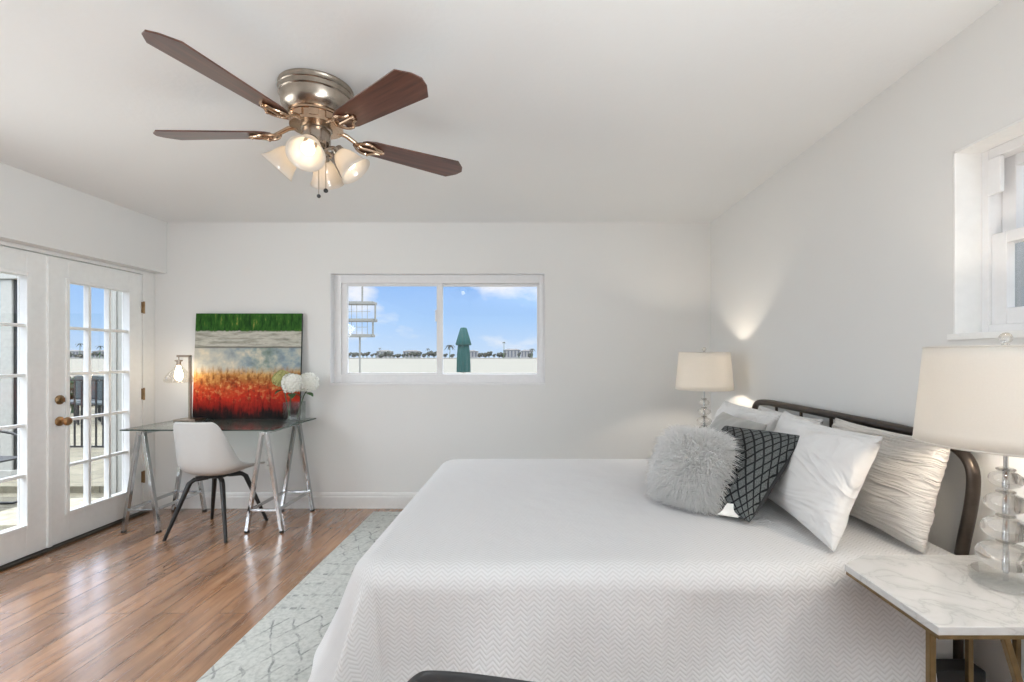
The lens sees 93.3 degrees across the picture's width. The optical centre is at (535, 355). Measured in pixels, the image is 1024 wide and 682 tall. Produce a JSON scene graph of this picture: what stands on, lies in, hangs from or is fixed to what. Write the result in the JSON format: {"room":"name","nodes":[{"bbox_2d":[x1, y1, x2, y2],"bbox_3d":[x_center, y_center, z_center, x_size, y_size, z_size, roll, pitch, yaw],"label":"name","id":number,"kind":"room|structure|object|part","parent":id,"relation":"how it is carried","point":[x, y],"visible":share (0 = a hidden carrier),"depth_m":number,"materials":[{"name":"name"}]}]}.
{"room":"bedroom","nodes":[
{"label":"bedroom","id":0,"kind":"room"},
{"bbox_2d":[0,162,166,482],"bbox_3d":[-3.305,0.079,-0.636,0.302,2.440,9.528,0,0,0],"label":"wall","id":1,"kind":"structure","parent":0,"point":[38,212],"depth_m":3.33,"materials":[{"name":"paint"}]},
{"bbox_2d":[0,246,52,565],"bbox_3d":[-3.279,0.303,2.849,0.075,1.949,0.789,0,0,1],"label":"door","id":2,"kind":"structure","parent":1,"relation":"in","point":[33,532],"depth_m":3.12,"materials":[{"name":"white paint"}]},
{"bbox_3d":[-3.279,0.284,2.834,0.066,1.644,0.547,0,0,0],"label":"glass moulding","id":3,"kind":"part","parent":2,"relation":"part of","materials":[{"name":"white paint"}]},
{"bbox_2d":[0,511,149,571],"bbox_3d":[-3.318,1.291,3.256,0.195,0.016,1.608,0,0,0],"label":"trim","id":4,"kind":"structure","parent":1,"relation":"attached to","point":[84,535],"depth_m":3.32,"materials":[{"name":"brown metal"}]},
{"bbox_2d":[0,241,152,508],"bbox_3d":[-3.313,0.299,3.237,0.126,2.000,1.725,0,0,0],"label":"trim","id":5,"kind":"structure","parent":1,"relation":"attached to","point":[147,278],"depth_m":4.02,"materials":[{"name":"white paint"}]},
{"bbox_2d":[52,256,144,544],"bbox_3d":[-3.248,0.303,3.626,0.129,1.949,0.772,0,0,0],"label":"door","id":6,"kind":"structure","parent":1,"relation":"in","point":[68,523],"depth_m":3.55,"materials":[{"name":"white paint"}]},
{"bbox_3d":[-3.220,0.446,3.300,0.073,0.064,0.064,0,0,0],"label":"knob","id":7,"kind":"part","parent":6,"relation":"part of","materials":[{"name":"gold metal"}]},
{"bbox_3d":[-3.279,0.284,3.613,0.066,1.644,0.546,0,0,0],"label":"glass moulding","id":8,"kind":"part","parent":6,"relation":"part of","materials":[{"name":"white paint"}]},
{"bbox_2d":[111,290,121,494],"bbox_3d":[-3.720,0.034,4.603,0.529,2.570,0.235,0,0,0],"label":"wall","id":9,"kind":"structure","parent":0,"point":[116,296],"depth_m":4.50,"materials":[{"name":"white paint"}]},
{"bbox_2d":[0,509,402,681],"bbox_3d":[-0.880,1.359,-0.536,5.152,0.120,9.728,0,0,0],"label":"floor","id":10,"kind":"structure","parent":0,"point":[107,605],"depth_m":2.64,"materials":[{"name":"brown wood"}]},
{"bbox_2d":[162,422,267,542],"bbox_3d":[-2.370,0.881,3.605,0.477,0.843,0.505,0,0,4],"label":"desk chair","id":11,"kind":"object","parent":10,"relation":"on","point":[203,450],"visible":0.95,"depth_m":3.40,"materials":[{"name":"white plastic"}]},
{"bbox_3d":[-2.519,1.093,3.475,0.269,0.419,0.035,0,0,-41],"label":"leg","id":12,"kind":"part","parent":11,"relation":"part of","materials":[{"name":"black metal"}]},
{"bbox_3d":[-2.500,1.093,3.754,0.035,0.419,0.269,0,0,-41],"label":"leg","id":13,"kind":"part","parent":11,"relation":"part of","materials":[{"name":"black metal"}]},
{"bbox_3d":[-2.240,1.093,3.456,0.035,0.419,0.269,0,0,-41],"label":"leg","id":14,"kind":"part","parent":11,"relation":"part of","materials":[{"name":"black metal"}]},
{"bbox_3d":[-2.221,1.093,3.735,0.269,0.419,0.035,0,0,-41],"label":"leg","id":15,"kind":"part","parent":11,"relation":"part of","materials":[{"name":"black metal"}]},
{"bbox_2d":[120,418,315,532],"bbox_3d":[-2.453,0.911,3.770,1.195,0.775,0.660,0,0,0],"label":"desk","id":16,"kind":"object","parent":10,"relation":"on","point":[267,426],"visible":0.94,"depth_m":3.56,"materials":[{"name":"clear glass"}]},
{"bbox_3d":[-2.977,0.923,3.555,0.135,0.731,0.030,0,0,0],"label":"leg","id":17,"kind":"part","parent":16,"relation":"part of","materials":[{"name":"silver metal"}]},
{"bbox_3d":[-2.833,0.923,3.555,0.135,0.731,0.030,0,0,0],"label":"leg","id":18,"kind":"part","parent":16,"relation":"part of","materials":[{"name":"silver metal"}]},
{"bbox_3d":[-2.905,1.134,3.800,0.221,0.022,0.512,0,0,0],"label":"stretcher frame","id":19,"kind":"part","parent":16,"relation":"part of","materials":[{"name":"silver metal"}]},
{"bbox_3d":[-2.977,0.923,4.045,0.135,0.731,0.030,0,0,0],"label":"leg","id":20,"kind":"part","parent":16,"relation":"part of","materials":[{"name":"silver metal"}]},
{"bbox_2d":[163,355,205,420],"bbox_3d":[-2.869,0.258,3.930,0.278,0.532,0.202,0,0,0],"label":"desk lamp","id":21,"kind":"object","parent":16,"relation":"on","point":[178,375],"visible":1,"depth_m":3.92,"materials":[{"name":"silver metal"}]},
{"bbox_2d":[174,357,182,380],"bbox_3d":[-2.907,0.105,3.930,0.056,0.190,0.056,0,0,0],"label":"bulb","id":22,"kind":"object","parent":21,"relation":"attached to","point":[178,375],"depth_m":3.92,"materials":[{"name":"white glass"}]},
{"bbox_3d":[-2.907,0.144,3.930,0.202,0.151,0.202,0,0,0],"label":"lamp shade","id":23,"kind":"part","parent":21,"relation":"part of","materials":[{"name":"glass"}]},
{"bbox_3d":[-2.863,0.251,3.930,0.114,0.518,0.018,0,0,0],"label":"post","id":24,"kind":"part","parent":21,"relation":"part of","materials":[{"name":"silver metal"}]},
{"bbox_3d":[-2.817,0.517,3.930,0.175,0.014,0.130,0,0,0],"label":"plate","id":25,"kind":"part","parent":21,"relation":"part of","materials":[{"name":"silver metal"}]},
{"bbox_3d":[-2.833,0.923,4.045,0.135,0.731,0.030,0,0,0],"label":"leg","id":26,"kind":"part","parent":16,"relation":"part of","materials":[{"name":"silver metal"}]},
{"bbox_3d":[-2.415,0.529,3.770,1.100,0.010,0.660,0,0,0],"label":"glass","id":27,"kind":"part","parent":16,"relation":"part of","materials":[{"name":"clear glass"}]},
{"bbox_2d":[192,313,302,418],"bbox_3d":[-2.425,0.083,4.069,0.895,0.885,0.068,0,0,0],"label":"painting","id":28,"kind":"object","parent":16,"relation":"on","point":[237,356],"visible":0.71,"depth_m":4.06,"materials":[{"name":"paint"}]},
{"bbox_3d":[-2.072,0.923,3.555,0.135,0.731,0.030,0,0,0],"label":"leg","id":29,"kind":"part","parent":16,"relation":"part of","materials":[{"name":"silver metal"}]},
{"bbox_3d":[-1.928,0.923,3.555,0.135,0.731,0.030,0,0,0],"label":"leg","id":30,"kind":"part","parent":16,"relation":"part of","materials":[{"name":"silver metal"}]},
{"bbox_3d":[-2.000,1.134,3.800,0.221,0.022,0.512,0,0,0],"label":"stretcher frame","id":31,"kind":"part","parent":16,"relation":"part of","materials":[{"name":"silver metal"}]},
{"bbox_3d":[-2.072,0.923,4.045,0.135,0.731,0.030,0,0,0],"label":"leg","id":32,"kind":"part","parent":16,"relation":"part of","materials":[{"name":"silver metal"}]},
{"bbox_2d":[283,401,302,421],"bbox_3d":[-1.952,0.447,3.900,0.124,0.155,0.124,0,0,0],"label":"vase","id":33,"kind":"object","parent":16,"relation":"on","point":[296,419],"visible":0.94,"depth_m":3.86,"materials":[{"name":"clear glass"}]},
{"bbox_2d":[271,370,289,417],"bbox_3d":[-2.066,0.308,3.925,0.150,0.393,0.148,0,0,0],"label":"hydrangea","id":34,"kind":"object","parent":33,"relation":"in","point":[277,377],"visible":0.6,"depth_m":3.89,"materials":[{"name":"green plant"}]},
{"bbox_2d":[281,373,303,418],"bbox_3d":[-1.943,0.319,3.860,0.181,0.371,0.177,0,0,0],"label":"hydrangea","id":35,"kind":"object","parent":33,"relation":"in","point":[292,383],"visible":1,"depth_m":3.81,"materials":[{"name":"white plant"}]},
{"bbox_2d":[296,372,319,417],"bbox_3d":[-1.857,0.318,3.940,0.174,0.374,0.176,0,0,0],"label":"hydrangea","id":36,"kind":"object","parent":33,"relation":"in","point":[309,381],"visible":0.88,"depth_m":3.90,"materials":[{"name":"white plant"}]},
{"bbox_3d":[-1.898,0.378,3.928,0.096,0.255,0.009,0,0,-17],"label":"stem","id":37,"kind":"part","parent":36,"relation":"part of","materials":[{"name":"green plant"}]},
{"bbox_3d":[-1.928,0.923,4.045,0.135,0.731,0.030,0,0,0],"label":"leg","id":38,"kind":"part","parent":16,"relation":"part of","materials":[{"name":"silver metal"}]},
{"bbox_2d":[196,512,400,681],"bbox_3d":[-0.198,1.294,2.575,2.295,0.010,2.850,0,0,0],"label":"area rug","id":39,"kind":"object","parent":10,"relation":"on","point":[282,646],"visible":0.24,"depth_m":2.32,"materials":[{"name":"white fabric"}]},
{"bbox_2d":[407,670,531,681],"bbox_3d":[-0.085,0.881,0.447,0.477,0.843,0.505,0,0,12],"label":"chair","id":40,"kind":"object","parent":10,"relation":"on","point":[428,675],"visible":1,"depth_m":0.70,"materials":[{"name":"black plastic"}]},
{"bbox_2d":[752,399,980,658],"bbox_3d":[0.477,0.784,2.388,1.964,1.030,1.633,0,0,0],"label":"bed","id":41,"kind":"object","parent":10,"relation":"on","point":[945,649],"visible":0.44,"depth_m":1.63,"materials":[{"name":"brown metal"}]},
{"bbox_2d":[308,459,953,681],"bbox_3d":[0.267,0.943,2.332,2.286,0.554,1.920,0,0,0],"label":"bedspread","id":42,"kind":"object","parent":41,"relation":"on","point":[534,570],"visible":0.8,"depth_m":1.53,"materials":[{"name":"white fabric"}]},
{"bbox_2d":[644,423,741,517],"bbox_3d":[0.703,0.490,2.181,0.343,0.362,0.463,0,0,-38],"label":"cushion","id":43,"kind":"object","parent":42,"relation":"on","point":[690,465],"visible":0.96,"depth_m":2.10,"materials":[{"name":"white fur"}]},
{"bbox_2d":[709,412,766,431],"bbox_3d":[0.967,0.488,2.500,0.249,0.346,0.522,0,0,0],"label":"cushion","id":44,"kind":"object","parent":42,"relation":"on","point":[723,419],"visible":0.27,"depth_m":2.48,"materials":[{"name":"white fabric"}]},
{"bbox_2d":[711,401,781,431],"bbox_3d":[1.163,0.474,2.800,0.243,0.366,0.720,0,0,0],"label":"pillow","id":45,"kind":"object","parent":42,"relation":"on","point":[771,419],"visible":0.27,"depth_m":2.62,"materials":[{"name":"white fabric"}]},
{"bbox_2d":[717,426,799,522],"bbox_3d":[0.871,0.499,2.143,0.366,0.339,0.461,0,0,-21],"label":"cushion","id":46,"kind":"object","parent":42,"relation":"on","point":[766,455],"visible":0.63,"depth_m":1.99,"materials":[{"name":"black fabric"}]},
{"bbox_2d":[758,406,822,424],"bbox_3d":[1.359,0.481,2.660,0.129,0.352,0.661,0,0,0],"label":"pillow","id":47,"kind":"object","parent":42,"relation":"on","point":[818,421],"visible":0.08,"depth_m":2.47,"materials":[{"name":"white fabric"}]},
{"bbox_2d":[768,411,882,551],"bbox_3d":[1.109,0.462,1.993,0.216,0.389,0.767,0,0,6],"label":"pillow","id":48,"kind":"object","parent":42,"relation":"on","point":[827,469],"visible":0.73,"depth_m":1.74,"materials":[{"name":"white fabric"}]},
{"bbox_2d":[832,418,949,553],"bbox_3d":[1.331,0.470,1.910,0.184,0.374,0.622,0,0,0],"label":"pillow","id":49,"kind":"object","parent":42,"relation":"on","point":[897,496],"visible":0.59,"depth_m":1.70,"materials":[{"name":"white fabric"}]},
{"bbox_2d":[845,555,1023,681],"bbox_3d":[1.199,0.960,1.305,0.558,0.681,0.400,0,0,0],"label":"bedside table","id":50,"kind":"object","parent":10,"relation":"on","point":[937,593],"visible":0.81,"depth_m":1.26,"materials":[{"name":"white stone"}]},
{"bbox_3d":[0.936,0.975,1.145,0.015,0.649,0.015,0,0,0],"label":"leg","id":51,"kind":"part","parent":50,"relation":"part of","materials":[{"name":"brown wood"}]},
{"bbox_2d":[911,333,1023,595],"bbox_3d":[1.279,0.277,1.315,0.405,0.683,0.405,0,0,10],"label":"table lamp","id":52,"kind":"object","parent":50,"relation":"on","point":[970,398],"visible":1,"depth_m":1.26,"materials":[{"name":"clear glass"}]},
{"bbox_3d":[1.279,0.240,1.315,0.406,0.005,0.406,0,0,0],"label":"shade trim","id":53,"kind":"part","parent":52,"relation":"part of","materials":[{"name":"fabric"}]},
{"bbox_3d":[1.279,0.107,1.315,0.402,0.265,0.402,0,0,0],"label":"lamp shade","id":54,"kind":"part","parent":52,"relation":"part of","materials":[{"name":"fabric"}]},
{"bbox_3d":[1.279,-0.025,1.315,0.358,0.005,0.358,0,0,0],"label":"shade trim","id":55,"kind":"part","parent":52,"relation":"part of","materials":[{"name":"fabric"}]},
{"bbox_3d":[1.279,0.280,1.315,0.011,0.620,0.011,0,0,0],"label":"rod","id":56,"kind":"part","parent":52,"relation":"part of","materials":[{"name":"silver metal"}]},
{"bbox_3d":[1.305,0.975,1.455,0.015,0.649,0.015,0,0,0],"label":"leg","id":57,"kind":"part","parent":50,"relation":"part of","materials":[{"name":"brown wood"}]},
{"bbox_3d":[1.208,0.975,1.150,0.208,0.652,0.015,0,0,0],"label":"leg","id":58,"kind":"part","parent":50,"relation":"part of","materials":[{"name":"brown wood"}]},
{"bbox_3d":[1.438,0.975,1.445,0.015,0.649,0.015,0,0,0],"label":"leg","id":59,"kind":"part","parent":50,"relation":"part of","materials":[{"name":"brown wood"}]},
{"bbox_2d":[936,659,985,681],"bbox_3d":[1.345,1.149,1.565,0.170,0.300,0.070,0,0,0],"label":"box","id":60,"kind":"object","parent":10,"relation":"on","point":[947,670],"visible":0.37,"depth_m":1.53,"materials":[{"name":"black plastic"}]},
{"bbox_3d":[1.241,0.960,3.495,0.473,0.681,0.450,0,0,0],"label":"bedside table","id":61,"kind":"object","parent":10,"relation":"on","visible":0},
{"bbox_2d":[675,347,733,429],"bbox_3d":[1.212,0.277,3.480,0.405,0.683,0.405,0,0,-16],"label":"table lamp","id":62,"kind":"object","parent":61,"relation":"on","point":[703,371],"visible":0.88,"depth_m":3.33,"materials":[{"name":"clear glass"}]},
{"bbox_3d":[1.212,0.107,3.480,0.402,0.265,0.402,0,0,0],"label":"lamp shade","id":63,"kind":"part","parent":62,"relation":"part of","materials":[{"name":"fabric"}]},
{"bbox_3d":[1.212,-0.025,3.480,0.358,0.005,0.358,0,0,0],"label":"shade trim","id":64,"kind":"part","parent":62,"relation":"part of","materials":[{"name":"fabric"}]},
{"bbox_3d":[1.212,0.240,3.480,0.406,0.005,0.406,0,0,0],"label":"shade trim","id":65,"kind":"part","parent":62,"relation":"part of","materials":[{"name":"fabric"}]},
{"bbox_2d":[155,222,710,491],"bbox_3d":[-0.880,0.079,4.228,5.152,2.440,0.200,0,0,0],"label":"wall","id":66,"kind":"structure","parent":0,"point":[622,299],"depth_m":4.13,"materials":[{"name":"paint"}]},
{"bbox_2d":[264,456,268,468],"bbox_3d":[-2.285,0.911,4.123,0.070,0.115,0.011,0,0,0],"label":"wall outlet","id":67,"kind":"object","parent":66,"relation":"attached to","point":[266,464],"visible":0.59,"depth_m":4.12,"materials":[{"name":"plastic"}]},
{"bbox_2d":[156,492,417,508],"bbox_3d":[-0.880,1.232,4.120,4.752,0.135,0.016,0,0,0],"label":"baseboard","id":68,"kind":"structure","parent":66,"relation":"attached to","point":[234,500],"depth_m":4.11,"materials":[{"name":"white paint"}]},
{"bbox_2d":[330,273,544,384],"bbox_3d":[-0.842,-0.229,4.241,1.838,0.960,0.234,0,0,0],"label":"window","id":69,"kind":"structure","parent":66,"relation":"in","point":[340,283],"depth_m":4.19,"materials":[{"name":"white plastic"}]},
{"bbox_3d":[-1.254,-0.236,4.221,0.878,0.794,0.045,0,0,0],"label":"sash","id":70,"kind":"part","parent":69,"relation":"part of","materials":[{"name":"clear glass"}]},
{"bbox_3d":[-0.419,-0.236,4.260,0.891,0.794,0.027,0,0,0],"label":"sash","id":71,"kind":"part","parent":69,"relation":"part of","materials":[{"name":"clear glass"}]},
{"bbox_2d":[0,0,1001,221],"bbox_3d":[-0.880,-1.216,-0.536,5.152,0.150,9.728,0,0,0],"label":"ceiling","id":72,"kind":"structure","parent":0,"point":[548,110],"depth_m":2.08,"materials":[{"name":"paint"}]},
{"bbox_2d":[141,30,461,197],"bbox_3d":[-1.000,-0.899,2.056,1.260,0.484,1.324,0,0,0],"label":"ceiling fan","id":73,"kind":"object","parent":72,"relation":"hanging from","point":[316,104],"visible":1,"depth_m":1.95,"materials":[{"name":"brown wood"}]},
{"bbox_3d":[-1.372,-0.944,2.065,0.505,0.034,0.148,0,0,0],"label":"blade","id":74,"kind":"part","parent":73,"relation":"part of","materials":[{"name":"brown wood"}]},
{"bbox_3d":[-1.061,-0.944,1.641,0.148,0.034,0.505,0,0,17],"label":"blade","id":75,"kind":"part","parent":73,"relation":"part of","materials":[{"name":"brown wood"}]},
{"bbox_3d":[-1.079,-0.817,2.040,0.144,0.145,0.147,0,0,0],"label":"lamp shade","id":76,"kind":"part","parent":73,"relation":"part of","materials":[{"name":"white glass"}]},
{"bbox_3d":[-0.907,-0.817,1.917,0.147,0.145,0.144,0,0,0],"label":"lamp shade","id":77,"kind":"part","parent":73,"relation":"part of","materials":[{"name":"white glass"}]},
{"bbox_3d":[-0.912,-0.840,1.941,0.051,0.076,0.072,0,0,0],"label":"bulb","id":78,"kind":"part","parent":73,"relation":"part of","materials":[{"name":"white glass"}]},
{"bbox_3d":[-0.919,-0.876,1.990,0.056,0.052,0.088,0,0,0],"label":"lamp arm","id":79,"kind":"part","parent":73,"relation":"part of","materials":[{"name":"silver metal"}]},
{"bbox_3d":[-0.879,-0.807,2.020,0.003,0.217,0.003,0,0,0],"label":"pull chain","id":80,"kind":"part","parent":73,"relation":"part of","materials":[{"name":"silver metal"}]},
{"bbox_3d":[-0.958,-0.817,2.203,0.147,0.145,0.144,0,0,0],"label":"lamp shade","id":81,"kind":"part","parent":73,"relation":"part of","materials":[{"name":"white glass"}]},
{"bbox_3d":[-0.865,-0.876,2.073,0.089,0.052,0.056,0,0,0],"label":"lamp arm","id":82,"kind":"part","parent":73,"relation":"part of","materials":[{"name":"silver metal"}]},
{"bbox_3d":[-1.074,-0.944,2.474,0.148,0.034,0.505,0,0,-19],"label":"blade","id":83,"kind":"part","parent":73,"relation":"part of","materials":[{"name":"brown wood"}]},
{"bbox_3d":[-0.792,-0.817,2.083,0.144,0.145,0.147,0,0,0],"label":"lamp shade","id":84,"kind":"part","parent":73,"relation":"part of","materials":[{"name":"white glass"}]},
{"bbox_3d":[-0.588,-0.944,1.794,0.505,0.034,0.148,0,0,38],"label":"blade","id":85,"kind":"part","parent":73,"relation":"part of","materials":[{"name":"brown wood"}]},
{"bbox_3d":[-0.584,-0.944,2.321,0.505,0.034,0.148,0,0,-36],"label":"blade","id":86,"kind":"part","parent":73,"relation":"part of","materials":[{"name":"brown wood"}]},
{"bbox_2d":[711,0,1023,681],"bbox_3d":[1.596,0.079,-0.636,0.200,2.440,9.528,0,0,0],"label":"wall","id":87,"kind":"structure","parent":0,"point":[831,278],"depth_m":2.15,"materials":[{"name":"paint"}]},
{"bbox_2d":[947,118,1023,339],"bbox_3d":[1.590,-0.395,1.212,0.212,0.675,1.065,0,0,0],"label":"window","id":88,"kind":"structure","parent":87,"relation":"in","point":[988,172],"depth_m":1.70,"materials":[{"name":"white paint"}]},
{"bbox_3d":[1.633,-0.402,1.216,0.097,0.645,1.017,0,0,0],"label":"frame","id":89,"kind":"part","parent":88,"relation":"part of","materials":[{"name":"white plastic"}]},
{"bbox_3d":[1.616,-0.268,1.216,0.030,0.317,0.963,0,0,0],"label":"sash","id":90,"kind":"part","parent":88,"relation":"part of","materials":[{"name":"white plastic"}]},
{"bbox_3d":[1.651,-0.540,1.216,0.030,0.298,0.961,0,0,0],"label":"sash","id":91,"kind":"part","parent":88,"relation":"part of","materials":[{"name":"white plastic"}]},
{"label":"outside","id":92,"kind":"structure","parent":0,"visible":0},
{"bbox_2d":[70,358,536,358],"bbox_3d":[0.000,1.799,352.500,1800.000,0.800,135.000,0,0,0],"label":"shore","id":93,"kind":"structure","parent":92,"point":[70,358],"depth_m":285.02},
{"bbox_2d":[70,350,82,357],"bbox_3d":[-322.605,-1.401,338.000,11.800,5.600,6.800,0,0,0],"label":"house","id":94,"kind":"structure","parent":93,"relation":"on","point":[74,352],"depth_m":335.01,"materials":[{"name":"white"}]},
{"bbox_2d":[92,350,103,357],"bbox_3d":[-302.311,-1.401,338.000,11.800,5.600,6.800,0,0,0],"label":"house","id":95,"kind":"structure","parent":93,"relation":"on","point":[97,351],"depth_m":335.01,"materials":[{"name":"white"}]},
{"bbox_2d":[376,350,392,357],"bbox_3d":[-105.669,-1.401,338.000,10.800,5.600,6.800,0,0,0],"label":"house","id":96,"kind":"structure","parent":93,"relation":"on","point":[379,351],"depth_m":335.01,"materials":[{"name":"white"}]},
{"bbox_2d":[403,350,420,357],"bbox_3d":[-87.288,-1.401,340.000,11.800,5.600,6.800,0,0,0],"label":"house","id":97,"kind":"structure","parent":93,"relation":"on","point":[406,351],"depth_m":336.98,"materials":[{"name":"white"}]},
{"bbox_2d":[470,350,477,357],"bbox_3d":[-46.050,-1.401,337.000,11.800,5.600,6.800,0,0,0],"label":"house","id":98,"kind":"structure","parent":93,"relation":"on","point":[473,353],"depth_m":334.03,"materials":[{"name":"white"}]},
{"bbox_2d":[503,349,520,357],"bbox_3d":[-16.894,-1.901,340.000,12.800,6.600,6.800,0,0,0],"label":"house","id":99,"kind":"structure","parent":93,"relation":"on","point":[510,353],"depth_m":336.98,"materials":[{"name":"white"}]},
{"bbox_2d":[521,350,532,357],"bbox_3d":[-6.801,-1.701,365.000,9.800,6.200,6.800,0,0,0],"label":"house","id":100,"kind":"structure","parent":93,"relation":"on","point":[524,353],"depth_m":361.97,"materials":[{"name":"white"}]},
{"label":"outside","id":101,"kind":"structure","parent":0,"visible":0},
{"bbox_2d":[70,359,536,392],"bbox_3d":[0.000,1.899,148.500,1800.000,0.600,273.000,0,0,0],"label":"bay water","id":102,"kind":"structure","parent":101,"point":[76,365],"depth_m":81.30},
{"bbox_2d":[349,286,376,372],"bbox_3d":[-11.432,-1.468,29.400,3.535,6.133,0.800,0,0,0],"label":"tower","id":103,"kind":"structure","parent":102,"relation":"on","point":[361,302],"depth_m":29.09,"materials":[{"name":"metal"}]},
{"bbox_3d":[-10.650,0.209,29.200,0.102,2.779,0.102,0,0,-23],"label":"post","id":104,"kind":"part","parent":103,"relation":"part of","materials":[{"name":"metal"}]},
{"bbox_3d":[-10.500,-3.851,29.200,0.102,1.367,0.102,0,0,-22],"label":"post","id":105,"kind":"part","parent":103,"relation":"part of","materials":[{"name":"metal"}]},
{"bbox_3d":[-9.720,-2.671,29.200,0.102,0.994,0.102,0,0,-23],"label":"post","id":106,"kind":"part","parent":103,"relation":"part of","materials":[{"name":"metal"}]},
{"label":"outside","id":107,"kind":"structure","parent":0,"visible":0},
{"bbox_3d":[4.848,1.379,0.325,6.304,0.120,8.650,0,0,0],"label":"yard","id":108,"kind":"structure","parent":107,"visible":0},
{"bbox_2d":[1015,241,1023,306],"bbox_3d":[3.675,-0.291,0.800,0.150,3.220,7.600,0,0,0],"label":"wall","id":109,"kind":"structure","parent":108,"relation":"on","point":[1019,247],"depth_m":3.60,"materials":[{"name":"white paint"}]},
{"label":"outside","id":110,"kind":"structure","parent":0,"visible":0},
{"bbox_2d":[0,493,103,530],"bbox_3d":[-8.728,1.379,0.325,10.544,0.120,8.650,0,0,0],"label":"paving","id":111,"kind":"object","parent":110,"point":[4,497],"depth_m":4.50,"materials":[{"name":"concrete"}]},
{"bbox_2d":[0,430,16,503],"bbox_3d":[-4.806,0.893,4.050,0.611,0.850,0.521,0,0,0],"label":"patio chair","id":112,"kind":"object","parent":111,"relation":"on","point":[2,458],"visible":0.23,"depth_m":4.27,"materials":[{"name":"black metal"}]},
{"bbox_3d":[-4.780,0.896,4.050,0.500,0.015,0.500,0,0,0],"label":"seat","id":113,"kind":"part","parent":112,"relation":"part of","materials":[{"name":"black plastic"}]},
{"bbox_2d":[0,498,99,529],"bbox_3d":[-4.060,1.298,4.020,0.720,0.042,0.720,0,0,0],"label":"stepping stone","id":114,"kind":"object","parent":111,"relation":"on","point":[8,518],"visible":0.23,"depth_m":3.87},
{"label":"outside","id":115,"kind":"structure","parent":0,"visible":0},
{"bbox_2d":[0,408,103,492],"bbox_3d":[-3.000,1.347,8.325,22.000,0.185,7.350,0,0,0],"label":"terrace","id":116,"kind":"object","parent":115,"point":[76,454],"depth_m":5.48,"materials":[{"name":"stone"}]},
{"bbox_2d":[0,279,16,478],"bbox_3d":[-5.425,0.234,5.000,0.150,2.040,0.150,0,0,0],"label":"porch post","id":117,"kind":"object","parent":116,"relation":"on","point":[8,287],"visible":0.55,"depth_m":4.94,"materials":[{"name":"white paint"}]},
{"bbox_2d":[0,273,16,279],"bbox_3d":[-5.992,-0.903,5.000,4.015,0.235,0.160,0,0,0],"label":"beam","id":118,"kind":"structure","parent":117,"relation":"on","point":[2,276],"depth_m":4.92,"materials":[{"name":"white paint"}]},
{"bbox_2d":[70,376,79,412],"bbox_3d":[-10.223,0.817,10.720,0.873,0.877,0.898,0,0,0],"label":"shrub","id":119,"kind":"object","parent":116,"relation":"on","point":[71,382],"visible":0.08,"depth_m":10.52,"materials":[{"name":"green plant"}]},
{"bbox_2d":[70,375,99,423],"bbox_3d":[-8.750,0.817,9.205,0.500,0.875,0.510,0,0,0],"label":"lawn chair","id":120,"kind":"object","parent":116,"relation":"on","point":[78,383],"visible":0.33,"depth_m":9.40,"materials":[{"name":"black metal"}]},
{"bbox_3d":[-8.750,0.869,9.200,0.500,0.060,0.500,0,0,0],"label":"seat","id":121,"kind":"part","parent":120,"relation":"part of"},
{"bbox_3d":[-8.750,0.609,9.430,0.500,0.460,0.060,0,0,0],"label":"backrest","id":122,"kind":"part","parent":120,"relation":"part of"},
{"bbox_2d":[70,379,103,447],"bbox_3d":[-6.564,0.734,6.500,3.728,1.040,0.060,0,0,0],"label":"fence","id":123,"kind":"object","parent":116,"relation":"on","point":[74,380],"visible":0.08,"depth_m":6.49,"materials":[{"name":"black metal"}]},
{"bbox_3d":[-6.550,0.323,6.500,3.700,0.022,0.030,0,0,0],"label":"rail","id":124,"kind":"part","parent":123,"relation":"part of","materials":[{"name":"black metal"}]},
{"bbox_3d":[-6.550,1.218,6.500,3.700,0.022,0.030,0,0,0],"label":"rail","id":125,"kind":"part","parent":123,"relation":"part of","materials":[{"name":"black metal"}]},
{"bbox_2d":[76,376,103,424],"bbox_3d":[-8.100,0.817,9.005,0.500,0.875,0.510,0,0,0],"label":"lawn chair","id":126,"kind":"object","parent":116,"relation":"on","point":[99,401],"visible":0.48,"depth_m":9.20,"materials":[{"name":"black metal"}]},
{"bbox_3d":[-8.320,1.077,8.780,0.028,0.355,0.028,0,0,23],"label":"leg","id":127,"kind":"part","parent":126,"relation":"part of","materials":[{"name":"black metal"}]},
{"bbox_3d":[-8.100,0.869,9.000,0.500,0.060,0.500,0,0,0],"label":"seat","id":128,"kind":"part","parent":126,"relation":"part of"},
{"bbox_3d":[-8.100,0.609,9.230,0.500,0.460,0.060,0,0,0],"label":"backrest","id":129,"kind":"part","parent":126,"relation":"part of","materials":[{"name":"grey"}]},
{"bbox_2d":[456,327,470,372],"bbox_3d":[-1.350,0.361,9.000,0.500,1.785,0.500,0,0,0],"label":"patio umbrella","id":130,"kind":"object","parent":116,"relation":"on","point":[463,341],"visible":0.83,"depth_m":8.91,"materials":[{"name":"green fabric"}]}
]}

